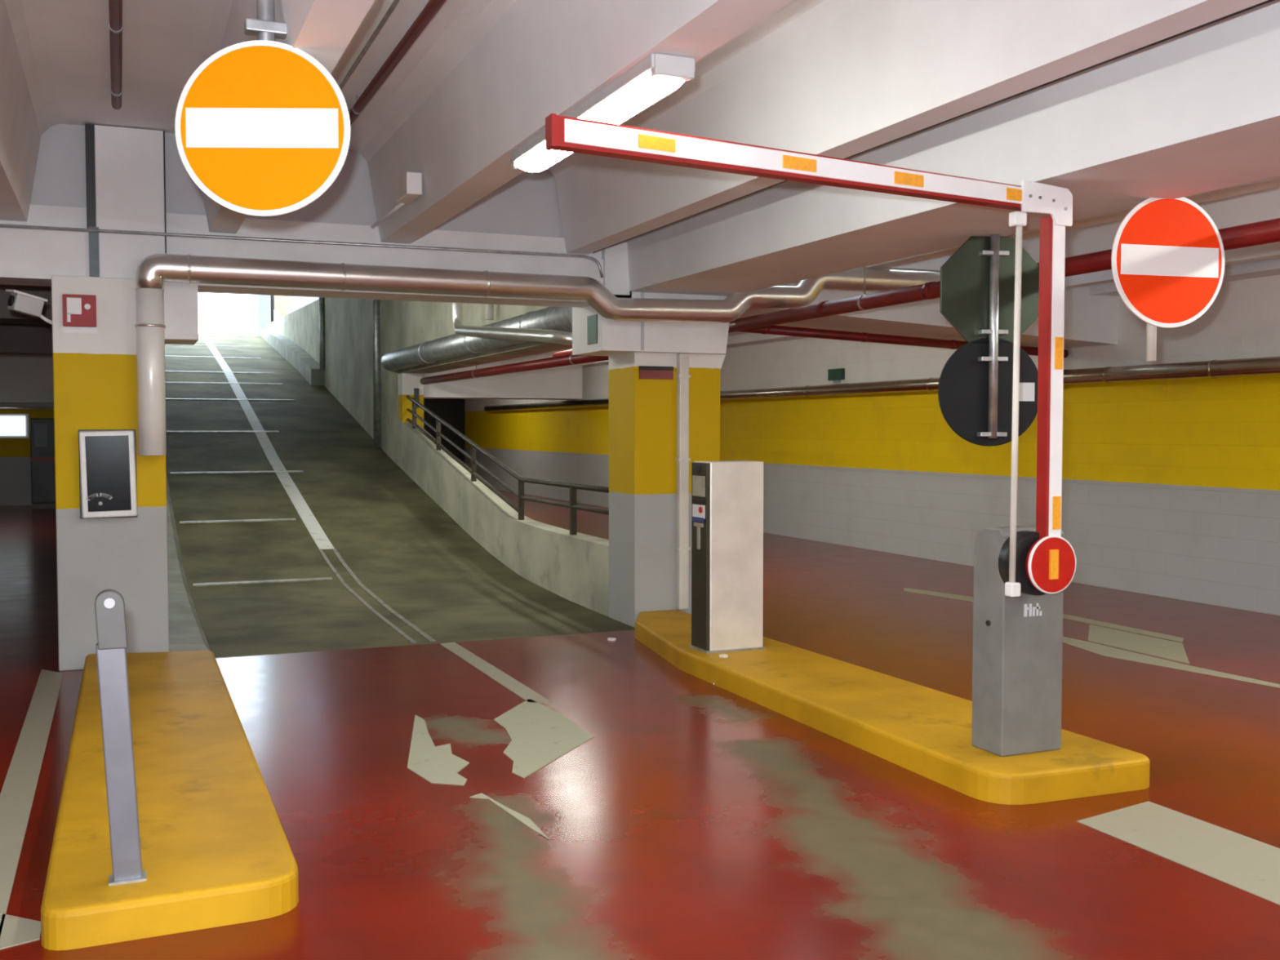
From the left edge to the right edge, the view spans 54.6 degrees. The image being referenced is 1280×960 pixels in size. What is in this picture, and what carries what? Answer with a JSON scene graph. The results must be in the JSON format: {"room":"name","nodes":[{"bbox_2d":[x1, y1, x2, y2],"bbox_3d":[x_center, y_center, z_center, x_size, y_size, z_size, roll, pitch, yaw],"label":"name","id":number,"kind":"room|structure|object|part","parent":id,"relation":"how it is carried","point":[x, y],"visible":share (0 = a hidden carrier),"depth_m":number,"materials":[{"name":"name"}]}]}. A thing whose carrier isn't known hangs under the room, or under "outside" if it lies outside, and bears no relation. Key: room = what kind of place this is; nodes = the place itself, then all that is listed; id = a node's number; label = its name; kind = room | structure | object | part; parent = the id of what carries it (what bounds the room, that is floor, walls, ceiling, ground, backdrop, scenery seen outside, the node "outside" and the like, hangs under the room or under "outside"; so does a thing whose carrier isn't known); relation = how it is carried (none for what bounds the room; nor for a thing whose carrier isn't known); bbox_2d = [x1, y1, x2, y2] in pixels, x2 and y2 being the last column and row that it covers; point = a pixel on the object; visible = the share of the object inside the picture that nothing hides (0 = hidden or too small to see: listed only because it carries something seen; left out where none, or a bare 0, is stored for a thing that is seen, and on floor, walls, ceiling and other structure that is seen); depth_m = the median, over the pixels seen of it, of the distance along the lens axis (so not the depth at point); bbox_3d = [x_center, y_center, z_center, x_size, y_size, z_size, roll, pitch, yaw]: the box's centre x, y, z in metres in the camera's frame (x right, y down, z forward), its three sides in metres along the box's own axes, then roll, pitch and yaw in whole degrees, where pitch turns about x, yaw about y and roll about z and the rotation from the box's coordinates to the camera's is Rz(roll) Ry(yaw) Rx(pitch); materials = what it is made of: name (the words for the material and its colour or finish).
{"room":"underground parking garage","nodes":[
{"label":"underground parking garage","id":0,"kind":"room"},
{"bbox_2d":[0,354,53,505],"bbox_3d":[-16.510,-1.374,23.565,12.400,4.500,0.300,-1,3,-23],"label":"wall","id":1,"kind":"structure","parent":0,"point":[23,378],"depth_m":25.09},
{"bbox_2d":[0,413,29,438],"bbox_3d":[-12.934,-1.083,24.877,1.200,0.490,0.070,-1,3,-23],"label":"window","id":2,"kind":"structure","parent":1,"relation":"in","point":[11,425],"depth_m":24.98,"materials":[{"name":"white glass"}]},
{"bbox_2d":[0,402,53,408],"bbox_3d":[-14.953,-1.451,23.727,8.800,0.120,0.120,-1,3,-23],"label":"pipe","id":3,"kind":"object","parent":1,"relation":"attached to","point":[2,405],"visible":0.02,"depth_m":24.80,"materials":[{"name":"metal"}]},
{"bbox_2d":[30,124,564,237],"bbox_3d":[-7.082,-2.954,6.690,16.200,2.550,0.370,-1,3,-23],"label":"wall","id":4,"kind":"structure","parent":0,"point":[527,204],"depth_m":8.63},
{"bbox_2d":[0,204,631,307],"bbox_3d":[-7.344,-1.459,6.598,15.600,0.470,0.450,-1,3,-23],"label":"ceiling beam","id":5,"kind":"structure","parent":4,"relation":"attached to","point":[28,257],"depth_m":8.50,"materials":[{"name":"white concrete"}]},
{"bbox_2d":[38,0,798,149],"bbox_3d":[-2.197,-2.121,1.080,21.450,0.250,14.450,-1,3,-23],"label":"ceiling","id":6,"kind":"structure","parent":0,"point":[157,34],"depth_m":6.46,"materials":[{"name":"concrete"}]},
{"bbox_2d":[0,0,62,222],"bbox_3d":[-1.295,-1.716,1.442,0.598,0.690,13.790,-1,3,-23],"label":"ceiling beam","id":7,"kind":"structure","parent":6,"relation":"attached to","point":[29,106],"depth_m":6.51,"materials":[{"name":"concrete"}]},
{"bbox_2d":[108,0,122,109],"bbox_3d":[-1.135,-2.016,2.658,0.059,0.090,9.930,-1,3,-23],"label":"pipe","id":8,"kind":"object","parent":6,"relation":"hanging from","point":[115,6],"visible":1,"depth_m":6.12,"materials":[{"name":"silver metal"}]},
{"bbox_2d":[174,0,350,216],"bbox_3d":[-1.308,-1.522,4.312,0.598,1.214,0.163,0,2,-7],"label":"no entry sign","id":9,"kind":"object","parent":6,"relation":"hanging from","point":[262,127],"visible":1,"depth_m":4.27,"materials":[{"name":"metal"}]},
{"bbox_2d":[174,0,374,233],"bbox_3d":[-0.129,-1.736,1.931,0.588,0.690,13.790,-1,3,-23],"label":"ceiling beam","id":10,"kind":"structure","parent":6,"relation":"attached to","point":[323,29],"depth_m":4.45,"materials":[{"name":"concrete"}]},
{"bbox_2d":[338,0,399,89],"bbox_3d":[-0.139,-2.047,3.276,0.022,0.022,10.300,-1,3,-23],"label":"conduit","id":11,"kind":"object","parent":6,"relation":"attached to","point":[395,2],"visible":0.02,"depth_m":6.10,"materials":[{"name":"metal"}]},
{"bbox_2d":[348,0,446,125],"bbox_3d":[-0.010,-2.034,3.330,0.059,0.110,10.300,-1,3,-23],"label":"pipe","id":12,"kind":"object","parent":6,"relation":"hanging from","point":[432,7],"visible":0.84,"depth_m":6.15,"materials":[{"name":"metal"}]},
{"bbox_2d":[350,0,792,244],"bbox_3d":[0.941,-1.755,2.379,0.628,0.690,13.790,-1,3,-23],"label":"ceiling beam","id":13,"kind":"structure","parent":6,"relation":"attached to","point":[490,83],"depth_m":5.77,"materials":[{"name":"concrete"}]},
{"bbox_2d":[370,171,422,228],"bbox_3d":[-1.602,-1.775,7.947,0.093,0.130,1.420,-1,3,-23],"label":"junction box","id":14,"kind":"object","parent":13,"relation":"attached to","point":[409,186],"visible":1,"depth_m":7.35,"materials":[{"name":"white plastic"}]},
{"bbox_2d":[510,128,572,172],"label":"lamp","id":15,"kind":"object","parent":13,"relation":"attached to","point":[532,156],"depth_m":5.63,"materials":[{"name":"white plastic"}]},
{"bbox_2d":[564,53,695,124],"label":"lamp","id":16,"kind":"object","parent":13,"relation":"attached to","point":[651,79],"depth_m":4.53,"materials":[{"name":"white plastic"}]},
{"bbox_2d":[547,0,1267,253],"bbox_3d":[2.195,-1.776,2.904,0.588,0.690,13.790,-1,3,-23],"label":"ceiling beam","id":17,"kind":"structure","parent":6,"relation":"attached to","point":[834,78],"depth_m":5.59,"materials":[{"name":"concrete"}]},
{"bbox_2d":[592,0,1275,253],"bbox_3d":[1.724,-1.497,4.308,0.018,0.018,10.720,-1,3,-23],"label":"conduit","id":18,"kind":"object","parent":17,"relation":"attached to","point":[1268,1],"visible":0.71,"depth_m":4.83,"materials":[{"name":"black plastic"}]},
{"bbox_2d":[552,217,1279,357],"bbox_3d":[1.913,-1.699,7.787,0.111,1.147,15.000,-1,3,-23],"label":"pipe","id":19,"kind":"object","parent":6,"relation":"hanging from","point":[1265,232],"visible":0.6,"depth_m":8.05,"materials":[{"name":"red metal"}]},
{"bbox_2d":[625,0,1279,296],"bbox_3d":[2.927,-1.654,3.222,0.900,0.960,13.800,-1,3,-23],"label":"girder","id":20,"kind":"object","parent":6,"relation":"attached to","point":[1197,111],"visible":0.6,"depth_m":5.33,"materials":[{"name":"concrete"}]},
{"bbox_2d":[937,233,1039,446],"bbox_3d":[1.899,-0.753,6.669,0.590,1.145,0.070,0,2,-9],"label":"road sign","id":21,"kind":"object","parent":20,"relation":"hanging from","point":[975,387],"visible":0.88,"depth_m":6.68,"materials":[{"name":"metal"}]},
{"bbox_3d":[1.895,-0.477,6.708,0.590,0.590,0.014,0,2,-9],"label":"round plate","id":22,"kind":"part","parent":21,"relation":"part of","materials":[{"name":"black metal"}]},
{"bbox_3d":[1.895,-1.022,6.685,0.577,0.577,0.014,0,2,-9],"label":"octagonal plate","id":23,"kind":"part","parent":21,"relation":"part of","materials":[{"name":"metal"}]},
{"bbox_2d":[1111,196,1224,361],"bbox_3d":[2.395,-0.919,5.658,0.600,0.750,0.076,-1,2,-16],"label":"no entry sign","id":24,"kind":"object","parent":20,"relation":"hanging from","point":[1167,256],"visible":0.94,"depth_m":5.62,"materials":[{"name":"metal"}]},
{"bbox_2d":[857,176,1279,269],"bbox_3d":[4.454,-1.825,4.073,0.598,0.690,14.200,-1,3,-23],"label":"ceiling beam","id":25,"kind":"structure","parent":6,"relation":"attached to","point":[1273,182],"depth_m":7.73,"materials":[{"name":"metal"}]},
{"bbox_2d":[949,186,1279,262],"bbox_3d":[5.588,-1.844,4.548,0.598,0.690,14.200,-1,3,-23],"label":"ceiling beam","id":26,"kind":"structure","parent":6,"relation":"attached to","point":[1263,205],"depth_m":8.34,"materials":[{"name":"concrete"}]},
{"bbox_2d":[1064,241,1279,288],"bbox_3d":[6.681,-1.863,5.006,0.568,0.690,14.200,-1,3,-23],"label":"ceiling beam","id":27,"kind":"structure","parent":6,"relation":"attached to","point":[1268,251],"depth_m":9.71,"materials":[{"name":"concrete"}]},
{"bbox_2d":[266,297,608,617],"bbox_3d":[-4.989,-1.898,21.720,0.300,5.700,25.170,-1,3,-23],"label":"wall","id":28,"kind":"structure","parent":0,"point":[575,568],"depth_m":15.88,"materials":[{"name":"concrete"}]},
{"bbox_2d":[260,328,324,386],"bbox_3d":[-8.017,-1.555,28.262,0.260,4.473,9.200,-1,3,-23],"label":"wall","id":29,"kind":"structure","parent":28,"relation":"attached to","point":[293,353],"depth_m":26.20,"materials":[{"name":"concrete"}]},
{"bbox_2d":[319,297,324,371],"bbox_3d":[-6.135,-2.821,23.898,0.100,1.435,0.100,-1,3,-23],"label":"drain pipe","id":30,"kind":"object","parent":28,"relation":"attached to","point":[322,331],"visible":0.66,"depth_m":23.86,"materials":[{"name":"metal"}]},
{"bbox_2d":[372,299,381,447],"bbox_3d":[-3.988,-2.158,18.749,0.118,3.335,0.115,-1,3,-23],"label":"drain pipe","id":31,"kind":"object","parent":28,"relation":"attached to","point":[375,303],"visible":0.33,"depth_m":18.73,"materials":[{"name":"metal"}]},
{"bbox_2d":[398,373,423,428],"bbox_3d":[-3.249,-1.071,17.620,0.304,0.885,0.345,-1,3,-23],"label":"pillar","id":32,"kind":"structure","parent":28,"relation":"on","point":[409,384],"depth_m":17.50,"materials":[{"name":"yellow concrete"}]},
{"bbox_2d":[397,300,572,373],"bbox_3d":[-1.656,-2.846,13.893,0.430,2.960,8.300,-1,3,-23],"label":"girder","id":33,"kind":"object","parent":32,"relation":"on","point":[418,322],"visible":0.17,"depth_m":15.03,"materials":[{"name":"concrete"}]},
{"bbox_2d":[381,306,572,372],"bbox_3d":[-2.028,-1.533,14.087,0.371,0.278,8.245,-1,3,-23],"label":"air duct","id":34,"kind":"object","parent":33,"relation":"attached to","point":[557,318],"visible":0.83,"depth_m":13.18,"materials":[{"name":"metal"}]},
{"bbox_2d":[485,303,493,319],"bbox_3d":[-1.570,-2.280,12.921,0.090,1.210,0.090,-1,3,-23],"label":"pipe","id":35,"kind":"object","parent":34,"relation":"attached to","point":[489,308],"visible":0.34,"depth_m":12.90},
{"bbox_2d":[452,302,572,345],"bbox_3d":[-1.181,-1.995,11.740,0.386,1.684,3.408,-1,3,-23],"label":"pipe","id":36,"kind":"object","parent":33,"relation":"attached to","point":[554,336],"visible":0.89,"depth_m":11.37,"materials":[{"name":"silver metal"}]},
{"bbox_2d":[420,354,608,384],"bbox_3d":[-1.558,-1.270,13.891,0.105,0.190,7.700,-1,3,-23],"label":"pipe","id":37,"kind":"object","parent":33,"relation":"hanging from","point":[566,360],"visible":0.77,"depth_m":13.19,"materials":[{"name":"red metal"}]},
{"bbox_2d":[406,395,608,534],"bbox_3d":[-1.714,-0.326,13.785,0.050,1.434,8.054,-1,3,-23],"label":"handrail","id":38,"kind":"object","parent":28,"relation":"on","point":[572,505],"visible":0.89,"depth_m":13.17,"materials":[{"name":"metal"}]},
{"bbox_3d":[-3.115,-0.897,17.105,0.050,0.380,0.050,-1,3,-23],"label":"rail post","id":39,"kind":"part","parent":38,"relation":"part of","materials":[{"name":"metal"}]},
{"bbox_3d":[-2.574,-0.579,15.826,0.050,0.410,0.050,-1,3,-23],"label":"rail post","id":40,"kind":"part","parent":38,"relation":"part of","materials":[{"name":"metal"}]},
{"bbox_3d":[-2.239,-0.261,15.041,0.042,1.023,5.338,-1,3,-23],"label":"rail","id":41,"kind":"part","parent":38,"relation":"part of","materials":[{"name":"metal"}]},
{"bbox_3d":[-1.916,-0.189,14.273,0.050,0.440,0.050,-1,3,-23],"label":"rail post","id":42,"kind":"part","parent":38,"relation":"part of","materials":[{"name":"metal"}]},
{"bbox_3d":[-1.209,0.210,12.601,0.050,0.440,0.050,-1,3,-23],"label":"rail post","id":43,"kind":"part","parent":38,"relation":"part of","materials":[{"name":"metal"}]},
{"bbox_3d":[-0.602,0.275,11.154,0.050,0.450,0.050,-1,3,-23],"label":"rail post","id":44,"kind":"part","parent":38,"relation":"part of","materials":[{"name":"metal"}]},
{"bbox_2d":[423,398,465,463],"bbox_3d":[-7.039,-1.793,33.708,5.180,4.500,0.300,-1,3,-23],"label":"wall","id":45,"kind":"structure","parent":0,"point":[451,411],"depth_m":34.30,"materials":[{"name":"black plastic"}]},
{"bbox_2d":[0,489,1279,959],"bbox_3d":[-6.990,1.171,12.851,21.000,0.300,39.000,-1,3,-23],"label":"floor","id":46,"kind":"structure","parent":0,"point":[699,819],"depth_m":5.12,"materials":[{"name":"red paint"}]},
{"bbox_2d":[0,669,63,949],"bbox_3d":[-1.661,1.424,3.052,0.250,0.003,10.800,-1,3,-23],"label":"lane line","id":47,"kind":"object","parent":46,"relation":"on","point":[17,793],"visible":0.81,"depth_m":5.23,"materials":[{"name":"white paint"}]},
{"bbox_2d":[30,418,55,508],"bbox_3d":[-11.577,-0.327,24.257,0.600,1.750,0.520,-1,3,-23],"label":"door","id":48,"kind":"structure","parent":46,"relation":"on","point":[42,430],"depth_m":24.00,"materials":[{"name":"black metal"}]},
{"bbox_3d":[-11.583,-0.865,23.965,0.220,0.450,0.017,-1,3,-23],"label":"panel","id":49,"kind":"part","parent":48,"relation":"part of","materials":[{"name":"grey metal"}]},
{"bbox_2d":[51,124,198,671],"bbox_3d":[-3.439,-0.539,8.324,0.875,3.490,0.660,-1,3,-23],"label":"pillar","id":50,"kind":"structure","parent":46,"relation":"on","point":[95,375],"depth_m":7.99,"materials":[{"name":"white concrete"}]},
{"bbox_2d":[4,288,52,324],"bbox_3d":[-3.837,-1.090,7.809,0.140,0.214,0.263,2,3,42],"label":"security camera","id":51,"kind":"object","parent":50,"relation":"attached to","point":[18,301],"visible":1,"depth_m":7.74,"materials":[{"name":"white plastic"}]},
{"bbox_2d":[4,288,47,302],"bbox_3d":[-3.854,-1.159,7.787,0.140,0.073,0.210,2,3,42],"label":"hood","id":52,"kind":"object","parent":51,"relation":"attached to","point":[15,295],"depth_m":7.72,"materials":[{"name":"white plastic"}]},
{"bbox_2d":[62,293,96,333],"bbox_3d":[-3.561,-1.053,7.870,0.197,0.245,0.042,-1,3,-23],"label":"fire alarm box","id":53,"kind":"object","parent":50,"relation":"attached to","point":[78,310],"visible":1,"depth_m":7.86,"materials":[{"name":"red paint"}]},
{"bbox_3d":[-3.567,-0.951,7.889,0.197,0.038,0.010,-1,3,-23],"label":"caption plate","id":54,"kind":"part","parent":53,"relation":"part of","materials":[{"name":"white plastic"}]},
{"bbox_2d":[84,124,99,277],"bbox_3d":[-3.522,-1.786,7.971,0.070,0.970,0.130,-1,3,-23],"label":"duct","id":55,"kind":"object","parent":50,"relation":"attached to","point":[94,253],"visible":0.93,"depth_m":7.92,"materials":[{"name":"black plastic"}]},
{"bbox_2d":[78,429,137,518],"bbox_3d":[-3.410,-0.038,7.945,0.340,0.570,0.101,-1,3,-23],"label":"framed sign","id":56,"kind":"object","parent":50,"relation":"attached to","point":[108,481],"visible":1,"depth_m":7.91,"materials":[{"name":"white plastic"}]},
{"bbox_2d":[86,493,112,501],"bbox_3d":[-3.440,0.108,7.886,0.156,0.049,0.006,-1,3,-23],"label":"print","id":57,"kind":"object","parent":56,"relation":"attached to","point":[90,496],"depth_m":7.89},
{"bbox_3d":[-3.316,-1.789,8.061,0.410,0.970,0.105,-1,3,-23],"label":"panel","id":58,"kind":"part","parent":50,"relation":"part of","materials":[{"name":"white concrete"}]},
{"bbox_2d":[0,223,603,277],"bbox_3d":[-4.584,-1.518,7.452,9.351,0.164,0.022,-1,3,-23],"label":"conduit","id":59,"kind":"object","parent":50,"relation":"attached to","point":[13,226],"visible":1,"depth_m":8.38,"materials":[{"name":"metal"}]},
{"bbox_2d":[134,253,940,455],"bbox_3d":[-0.427,-0.952,9.373,6.292,1.468,0.724,-1,3,-23],"label":"pipe","id":60,"kind":"object","parent":50,"relation":"attached to","point":[151,273],"visible":0.86,"depth_m":8.50,"materials":[{"name":"silver metal"}]},
{"bbox_2d":[40,650,298,950],"bbox_3d":[-2.300,1.247,5.918,0.779,0.120,4.586,-1,3,-23],"label":"traffic island","id":61,"kind":"object","parent":46,"relation":"on","point":[215,850],"depth_m":4.46,"materials":[{"name":"yellow paint"}]},
{"bbox_2d":[94,589,146,885],"bbox_3d":[-1.642,0.808,3.918,0.137,0.923,0.088,-1,3,-23],"label":"post","id":62,"kind":"object","parent":61,"relation":"on","point":[111,645],"visible":1,"depth_m":3.90,"materials":[{"name":"metal"}]},
{"bbox_3d":[-1.628,1.264,3.938,0.110,0.008,0.080,-1,3,-23],"label":"foot plate","id":63,"kind":"part","parent":62,"relation":"part of","materials":[{"name":"metal"}]},
{"bbox_2d":[164,333,635,657],"bbox_3d":[-6.579,-1.122,20.732,3.520,4.430,25.820,-1,3,-23],"label":"ramp","id":64,"kind":"object","parent":46,"relation":"on","point":[259,582],"visible":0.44,"depth_m":13.69,"materials":[{"name":"concrete"}]},
{"bbox_2d":[166,475,211,651],"bbox_3d":[-4.894,0.550,12.729,0.310,1.550,9.600,-1,3,-23],"label":"wall","id":65,"kind":"structure","parent":64,"relation":"attached to","point":[186,633],"depth_m":10.03,"materials":[{"name":"concrete"}]},
{"bbox_2d":[200,333,435,643],"bbox_3d":[-6.431,-1.298,20.500,0.180,4.003,25.150,-1,3,-23],"label":"ramp centre line","id":66,"kind":"object","parent":64,"relation":"on","point":[318,535],"visible":1,"depth_m":15.11,"materials":[{"name":"paint"}]},
{"bbox_2d":[440,642,552,702],"bbox_3d":[-0.971,1.220,7.978,0.135,0.003,2.160,-1,3,-23],"label":"lane line","id":67,"kind":"object","parent":46,"relation":"on","point":[505,680],"visible":1,"depth_m":7.80,"materials":[{"name":"white paint"}]},
{"bbox_2d":[407,698,594,839],"bbox_3d":[-0.598,1.308,5.846,0.999,0.003,2.360,-1,3,-23],"label":"arrow marking","id":68,"kind":"object","parent":46,"relation":"on","point":[540,735],"visible":1,"depth_m":6.04,"materials":[{"name":"paint"}]},
{"bbox_2d":[607,637,616,640],"bbox_3d":[-0.210,1.169,9.102,0.068,0.012,0.061,1,3,25],"label":"paper scrap","id":69,"kind":"object","parent":46,"relation":"on","point":[608,638],"visible":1,"depth_m":9.08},
{"bbox_2d":[572,241,728,627],"bbox_3d":[0.095,-0.338,9.869,1.108,2.960,0.700,-1,3,-23],"label":"pillar","id":70,"kind":"structure","parent":46,"relation":"on","point":[642,412],"depth_m":9.69,"materials":[{"name":"white concrete"}]},
{"bbox_3d":[-0.185,-1.598,9.363,0.205,0.400,0.080,-1,3,-23],"label":"panel","id":71,"kind":"part","parent":70,"relation":"part of","materials":[{"name":"white concrete"}]},
{"bbox_2d":[639,365,673,379],"bbox_3d":[0.127,-0.833,9.623,0.285,0.100,0.023,-1,3,-23],"label":"plate","id":72,"kind":"object","parent":70,"relation":"attached to","point":[652,372],"visible":1,"depth_m":9.62,"materials":[{"name":"red plastic"}]},
{"bbox_2d":[675,353,690,609],"bbox_3d":[0.335,0.015,9.716,0.101,2.008,0.072,-1,3,-23],"label":"cable conduit","id":73,"kind":"object","parent":70,"relation":"attached to","point":[682,375],"visible":1,"depth_m":9.69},
{"bbox_2d":[635,609,1150,804],"bbox_3d":[0.923,1.180,7.422,0.837,0.130,4.826,-1,3,-23],"label":"traffic island","id":74,"kind":"object","parent":46,"relation":"on","point":[925,731],"visible":1,"depth_m":6.16,"materials":[{"name":"yellow paint"}]},
{"bbox_2d":[719,653,728,657],"bbox_3d":[0.523,1.096,7.725,0.059,0.012,0.053,2,3,42],"label":"paper scrap","id":75,"kind":"object","parent":74,"relation":"on","point":[723,655],"visible":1,"depth_m":7.71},
{"bbox_2d":[688,460,764,653],"bbox_3d":[0.560,0.485,8.009,0.425,1.210,0.270,-1,3,-23],"label":"ticket machine","id":76,"kind":"object","parent":74,"relation":"on","point":[727,496],"visible":1,"depth_m":7.90,"materials":[{"name":"metal"}]},
{"bbox_3d":[0.375,0.201,7.920,0.009,0.085,0.170,-1,3,-23],"label":"label plate","id":77,"kind":"part","parent":76,"relation":"part of","materials":[{"name":"white plastic"}]},
{"bbox_3d":[0.375,0.286,7.923,0.009,0.025,0.130,-1,3,-23],"label":"plate","id":78,"kind":"part","parent":76,"relation":"part of","materials":[{"name":"silver metal"}]},
{"bbox_3d":[0.388,0.490,7.937,0.022,1.205,0.230,-1,3,-23],"label":"panel","id":79,"kind":"part","parent":76,"relation":"part of","materials":[{"name":"black metal"}]},
{"bbox_2d":[545,113,1076,756],"bbox_3d":[0.743,-0.046,4.993,2.420,2.519,0.370,-1,3,-23],"label":"barrier","id":80,"kind":"object","parent":74,"relation":"on","point":[1022,574],"visible":1,"depth_m":5.22,"materials":[{"name":"white metal"}]},
{"bbox_3d":[0.651,-1.202,4.763,2.080,0.183,0.065,-1,3,-23],"label":"folded arm","id":81,"kind":"part","parent":80,"relation":"part of","materials":[{"name":"red paint"}]},
{"bbox_3d":[1.571,-0.329,5.182,0.041,1.530,0.026,-1,3,-23],"label":"linkage rod","id":82,"kind":"part","parent":80,"relation":"part of","materials":[{"name":"white metal"}]},
{"bbox_3d":[1.695,-1.151,5.160,0.260,0.174,0.015,-1,3,-23],"label":"elbow plate","id":83,"kind":"part","parent":80,"relation":"part of","materials":[{"name":"white paint"}]},
{"bbox_3d":[1.740,-0.417,5.252,0.084,1.380,0.065,-1,3,-23],"label":"upright arm","id":84,"kind":"part","parent":80,"relation":"part of","materials":[{"name":"red paint"}]},
{"bbox_2d":[903,587,1279,688],"bbox_3d":[3.412,1.145,9.786,0.976,0.003,4.816,0,2,-11],"label":"arrow marking","id":85,"kind":"object","parent":46,"relation":"on","point":[1166,649],"visible":0.79,"depth_m":8.86,"materials":[{"name":"paint"}]},
{"bbox_2d":[1076,800,1279,904],"bbox_3d":[2.851,1.433,2.818,0.470,0.003,4.880,-1,3,-23],"label":"lane line","id":86,"kind":"object","parent":46,"relation":"on","point":[1249,864],"visible":1,"depth_m":4.61,"materials":[{"name":"white paint"}]},
{"bbox_2d":[728,255,949,336],"bbox_3d":[-2.292,-2.500,22.349,5.180,0.350,24.850,-1,3,-23],"label":"ceiling","id":87,"kind":"structure","parent":0,"point":[935,264],"depth_m":10.93,"materials":[{"name":"concrete"}]},
{"bbox_2d":[423,348,582,399],"bbox_3d":[-2.126,-1.714,18.463,2.400,1.000,0.800,-1,3,-23],"label":"cross beam","id":88,"kind":"structure","parent":87,"relation":"attached to","point":[564,382],"depth_m":18.18,"materials":[{"name":"concrete"}]},
{"bbox_2d":[737,268,1117,348],"bbox_3d":[2.329,-1.759,11.567,4.450,0.940,1.150,-1,3,-23],"label":"cross beam","id":89,"kind":"structure","parent":87,"relation":"attached to","point":[1090,320],"depth_m":11.63,"materials":[{"name":"concrete"}]},
{"bbox_2d":[738,324,1068,358],"bbox_3d":[2.498,-1.321,11.738,3.884,0.244,0.090,-1,3,-23],"label":"pipe","id":90,"kind":"object","parent":89,"relation":"attached to","point":[771,330],"visible":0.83,"depth_m":11.53,"materials":[{"name":"red metal"}]},
{"bbox_2d":[464,275,1279,615],"bbox_3d":[2.693,-0.895,16.829,0.300,4.100,39.000,-1,3,-23],"label":"wall","id":91,"kind":"structure","parent":0,"point":[1171,488],"depth_m":13.24,"materials":[{"name":"paint"}]},
{"bbox_2d":[827,368,844,383],"bbox_3d":[2.619,-1.389,16.534,0.050,0.190,0.350,-1,3,-23],"label":"exit sign","id":92,"kind":"object","parent":91,"relation":"attached to","point":[836,375],"visible":1,"depth_m":16.49,"materials":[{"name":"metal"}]},
{"bbox_2d":[484,355,1279,411],"bbox_3d":[2.435,-1.206,16.708,0.160,0.160,33.000,-1,3,-23],"label":"pipe","id":93,"kind":"object","parent":91,"relation":"attached to","point":[1268,366],"visible":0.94,"depth_m":12.20,"materials":[{"name":"brown metal"}]},
{"bbox_2d":[582,257,1279,367],"bbox_3d":[2.403,-2.324,16.649,0.370,0.730,39.000,-1,3,-23],"label":"beam","id":94,"kind":"structure","parent":91,"relation":"attached to","point":[1269,267],"depth_m":11.51,"materials":[{"name":"metal"}]},
{"bbox_3d":[-12.783,-2.415,14.858,12.580,0.300,19.150,-1,3,-23],"label":"ceiling","id":95,"kind":"structure","parent":0,"visible":0},
{"bbox_2d":[0,284,52,324],"bbox_3d":[-10.800,-1.840,10.369,12.150,0.680,0.600,-1,3,-23],"label":"cross beam","id":96,"kind":"structure","parent":95,"relation":"attached to","point":[6,316],"depth_m":12.09,"materials":[{"name":"concrete"}]},
{"bbox_2d":[0,322,53,355],"bbox_3d":[-13.120,-2.068,15.897,12.150,0.680,0.600,-1,3,-23],"label":"cross beam","id":97,"kind":"structure","parent":95,"relation":"attached to","point":[15,339],"depth_m":17.46,"materials":[{"name":"concrete"}]},
{"bbox_3d":[-14.967,-4.159,45.911,36.000,0.420,27.500,-1,3,-23],"label":"landing","id":98,"kind":"object","parent":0,"visible":0},
{"bbox_2d":[257,294,278,335],"bbox_3d":[-10.389,-5.391,34.542,0.540,2.980,0.300,-1,3,-23],"label":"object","id":99,"kind":"object","parent":98,"relation":"on","point":[263,300],"visible":0.34,"depth_m":34.41,"materials":[{"name":"white"}]},
{"bbox_3d":[-10.490,-5.389,34.499,0.320,2.980,0.300,-1,3,-23],"label":"post","id":100,"kind":"part","parent":99,"relation":"part of","materials":[{"name":"white"}]},
{"bbox_2d":[270,295,288,322],"bbox_3d":[-10.608,-5.703,36.282,0.550,3.500,0.500,-1,3,-23],"label":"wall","id":101,"kind":"structure","parent":98,"relation":"on","point":[281,302],"depth_m":36.10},
{"bbox_2d":[288,296,319,313],"bbox_3d":[-11.065,-8.524,49.810,7.650,7.980,7.000,-1,3,-23],"label":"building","id":102,"kind":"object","parent":98,"relation":"on","point":[295,303],"visible":0.02,"depth_m":46.45,"materials":[{"name":"white"}]}
]}

